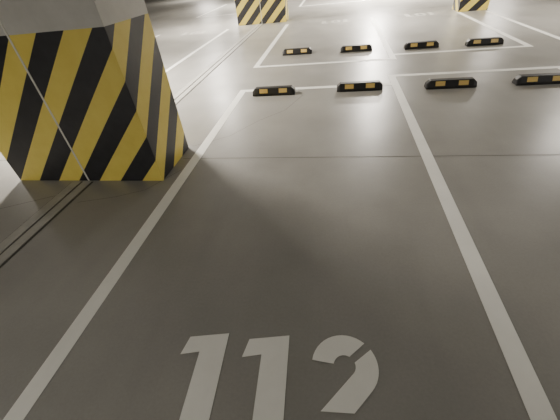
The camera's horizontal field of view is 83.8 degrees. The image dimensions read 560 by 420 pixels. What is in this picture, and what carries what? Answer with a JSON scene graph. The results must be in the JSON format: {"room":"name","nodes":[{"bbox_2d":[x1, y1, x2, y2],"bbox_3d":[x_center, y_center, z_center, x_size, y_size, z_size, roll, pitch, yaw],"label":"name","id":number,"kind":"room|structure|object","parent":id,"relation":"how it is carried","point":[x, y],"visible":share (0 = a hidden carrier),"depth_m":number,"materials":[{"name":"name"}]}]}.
{"room":"parking garage","nodes":[
{"label":"parking garage","id":0,"kind":"room"},
{"bbox_2d":[0,0,559,419],"bbox_3d":[2.012,-6.779,11.048,44.000,0.200,46.000,1,39,10],"label":"floor","id":1,"kind":"structure","parent":0,"point":[334,240],"depth_m":2.44,"materials":[{"name":"concrete"}]},
{"bbox_2d":[0,25,87,180],"bbox_3d":[-2.566,-1.620,2.859,0.861,2.750,0.720,1,39,10],"label":"pillar","id":2,"kind":"structure","parent":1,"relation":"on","point":[32,143],"depth_m":3.06,"materials":[{"name":"paint"}]},
{"bbox_2d":[0,21,89,180],"bbox_3d":[-2.133,-1.611,2.784,0.017,2.750,0.719,1,39,10],"label":"strip","id":3,"kind":"object","parent":1,"relation":"on","point":[2,26],"visible":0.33,"depth_m":2.79,"materials":[{"name":"white"}]},
{"bbox_2d":[0,181,92,267],"bbox_3d":[-2.723,2.342,0.111,0.260,0.009,8.460,1,39,10],"label":"expansion joint cover","id":4,"kind":"object","parent":1,"relation":"on","point":[30,228],"visible":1,"depth_m":2.85,"materials":[{"name":"grey metal"}]},
{"bbox_2d":[0,0,188,180],"bbox_3d":[-1.700,-1.604,2.711,0.861,2.750,0.720,1,39,10],"label":"pillar","id":5,"kind":"structure","parent":1,"relation":"on","point":[98,67],"depth_m":2.74,"materials":[{"name":"paint"}]},
{"bbox_2d":[155,29,228,71],"bbox_3d":[-3.422,-4.632,8.985,2.660,0.001,5.200,1,39,10],"label":"bay","id":6,"kind":"object","parent":1,"relation":"on","point":[199,48],"visible":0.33,"depth_m":8.26,"materials":[{"name":"white paint"}]},
{"bbox_2d":[182,31,205,34],"bbox_3d":[-2.941,-6.120,10.784,0.900,0.001,0.558,1,39,10],"label":"number","id":7,"kind":"object","parent":1,"relation":"on","point":[197,31],"visible":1,"depth_m":10.78,"materials":[{"name":"paint"}]},
{"bbox_2d":[173,24,262,104],"bbox_3d":[-1.354,-3.677,7.476,0.260,0.009,9.240,1,39,10],"label":"expansion joint cover","id":8,"kind":"object","parent":1,"relation":"on","point":[183,92],"visible":0.64,"depth_m":6.66,"materials":[{"name":"grey metal"}]},
{"bbox_2d":[235,0,261,25],"bbox_3d":[-1.144,-7.868,10.504,0.861,2.750,0.670,1,39,10],"label":"shaft","id":9,"kind":"object","parent":1,"relation":"on","point":[248,12],"visible":0.75,"depth_m":10.86,"materials":[{"name":"paint"}]},
{"bbox_2d":[260,0,288,23],"bbox_3d":[-0.278,-7.852,10.356,0.861,2.750,0.670,1,39,10],"label":"shaft","id":10,"kind":"object","parent":1,"relation":"on","point":[272,11],"visible":1,"depth_m":10.75,"materials":[{"name":"paint"}]},
{"bbox_2d":[253,85,295,95],"bbox_3d":[-0.098,-1.908,4.982,0.680,0.115,0.160,1,39,10],"label":"wheel stop","id":11,"kind":"object","parent":1,"relation":"on","point":[285,89],"visible":1,"depth_m":4.93,"materials":[{"name":"black rubber"}]},
{"bbox_2d":[179,333,378,419],"bbox_3d":[-0.040,0.900,1.532,1.084,0.001,0.673,1,39,10],"label":"number","id":12,"kind":"object","parent":1,"relation":"on","point":[269,404],"visible":1,"depth_m":1.60,"materials":[{"name":"white paint"}]},
{"bbox_2d":[3,75,557,419],"bbox_3d":[0.161,-0.131,2.799,2.570,0.001,6.900,1,39,10],"label":"parking space lines","id":13,"kind":"object","parent":1,"relation":"on","point":[536,402],"visible":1,"depth_m":1.97,"materials":[{"name":"white paint"}]},
{"bbox_2d":[282,47,311,55],"bbox_3d":[0.384,-3.547,6.972,0.660,0.115,0.160,1,39,10],"label":"wheel stop","id":14,"kind":"object","parent":1,"relation":"on","point":[306,50],"visible":1,"depth_m":6.92,"materials":[{"name":"black rubber"}]},
{"bbox_2d":[253,17,395,67],"bbox_3d":[1.207,-4.533,8.179,2.820,0.001,5.240,1,39,10],"label":"bay","id":15,"kind":"object","parent":1,"relation":"on","point":[386,45],"visible":1,"depth_m":6.70,"materials":[{"name":"white paint"}]},
{"bbox_2d":[299,0,365,6],"bbox_3d":[3.900,-10.629,15.445,5.500,0.001,4.900,1,39,10],"label":"bay","id":16,"kind":"object","parent":1,"relation":"on","point":[303,0],"visible":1,"depth_m":13.95,"materials":[{"name":"white paint"}]},
{"bbox_2d":[322,19,349,23],"bbox_3d":[1.790,-6.032,9.976,0.900,0.001,0.558,1,39,10],"label":"number","id":17,"kind":"object","parent":1,"relation":"on","point":[344,20],"visible":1,"depth_m":9.94,"materials":[{"name":"paint"}]},
{"bbox_2d":[183,155,503,158],"bbox_3d":[5.645,-0.462,2.408,13.700,0.001,0.008,1,39,10],"label":"joint","id":18,"kind":"object","parent":1,"relation":"on","point":[463,155],"visible":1,"depth_m":3.20,"materials":[{"name":"grey concrete"}]},
{"bbox_2d":[340,44,371,52],"bbox_3d":[1.635,-3.480,6.703,0.660,0.115,0.160,1,39,10],"label":"wheel stop","id":19,"kind":"object","parent":1,"relation":"on","point":[360,47],"visible":1,"depth_m":6.65,"materials":[{"name":"black rubber"}]},
{"bbox_2d":[337,80,382,91],"bbox_3d":[1.217,-1.903,4.782,0.680,0.115,0.160,1,39,10],"label":"wheel stop","id":20,"kind":"object","parent":1,"relation":"on","point":[373,85],"visible":1,"depth_m":4.73,"materials":[{"name":"black rubber"}]},
{"bbox_2d":[404,12,435,16],"bbox_3d":[4.303,-5.985,9.547,0.900,0.001,0.558,1,39,10],"label":"number","id":21,"kind":"object","parent":1,"relation":"on","point":[430,13],"visible":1,"depth_m":9.54,"materials":[{"name":"paint"}]},
{"bbox_2d":[404,40,438,49],"bbox_3d":[2.902,-3.394,6.407,0.660,0.115,0.160,1,39,10],"label":"wheel stop","id":22,"kind":"object","parent":1,"relation":"on","point":[419,44],"visible":1,"depth_m":6.36,"materials":[{"name":"black rubber"}]},
{"bbox_2d":[424,77,476,89],"bbox_3d":[2.470,-1.842,4.520,0.680,0.115,0.160,1,39,10],"label":"wheel stop","id":23,"kind":"object","parent":1,"relation":"on","point":[460,82],"visible":1,"depth_m":4.47,"materials":[{"name":"black rubber"}]},
{"bbox_2d":[394,12,532,54],"bbox_3d":[3.803,-4.460,7.704,2.460,0.001,4.520,1,39,10],"label":"bay","id":24,"kind":"object","parent":1,"relation":"on","point":[465,15],"visible":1,"depth_m":6.15,"materials":[{"name":"white paint"}]},
{"bbox_2d":[452,0,489,11],"bbox_3d":[5.610,-7.151,8.607,0.800,2.750,0.650,1,39,10],"label":"shaft","id":25,"kind":"object","parent":1,"relation":"on","point":[458,5],"visible":1,"depth_m":9.14,"materials":[{"name":"paint"}]},
{"bbox_2d":[395,66,559,76],"bbox_3d":[3.807,-0.063,2.176,4.830,0.001,6.900,1,39,10],"label":"bay","id":26,"kind":"object","parent":1,"relation":"on","point":[549,67],"visible":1,"depth_m":4.97,"materials":[{"name":"white paint"}]},
{"bbox_2d":[465,37,503,45],"bbox_3d":[4.036,-3.329,6.159,0.660,0.115,0.160,1,39,10],"label":"wheel stop","id":27,"kind":"object","parent":1,"relation":"on","point":[489,40],"visible":1,"depth_m":6.11,"materials":[{"name":"black rubber"}]},
{"bbox_2d":[486,11,559,39],"bbox_3d":[7.002,-4.470,7.245,2.800,0.001,4.300,1,39,10],"label":"bay","id":28,"kind":"object","parent":1,"relation":"on","point":[522,24],"visible":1,"depth_m":7.05,"materials":[{"name":"white paint"}]},
{"bbox_2d":[512,73,559,85],"bbox_3d":[3.633,-1.820,4.322,0.680,0.115,0.160,1,39,10],"label":"wheel stop","id":29,"kind":"object","parent":1,"relation":"on","point":[541,78],"visible":1,"depth_m":4.29,"materials":[{"name":"black rubber"}]}
]}

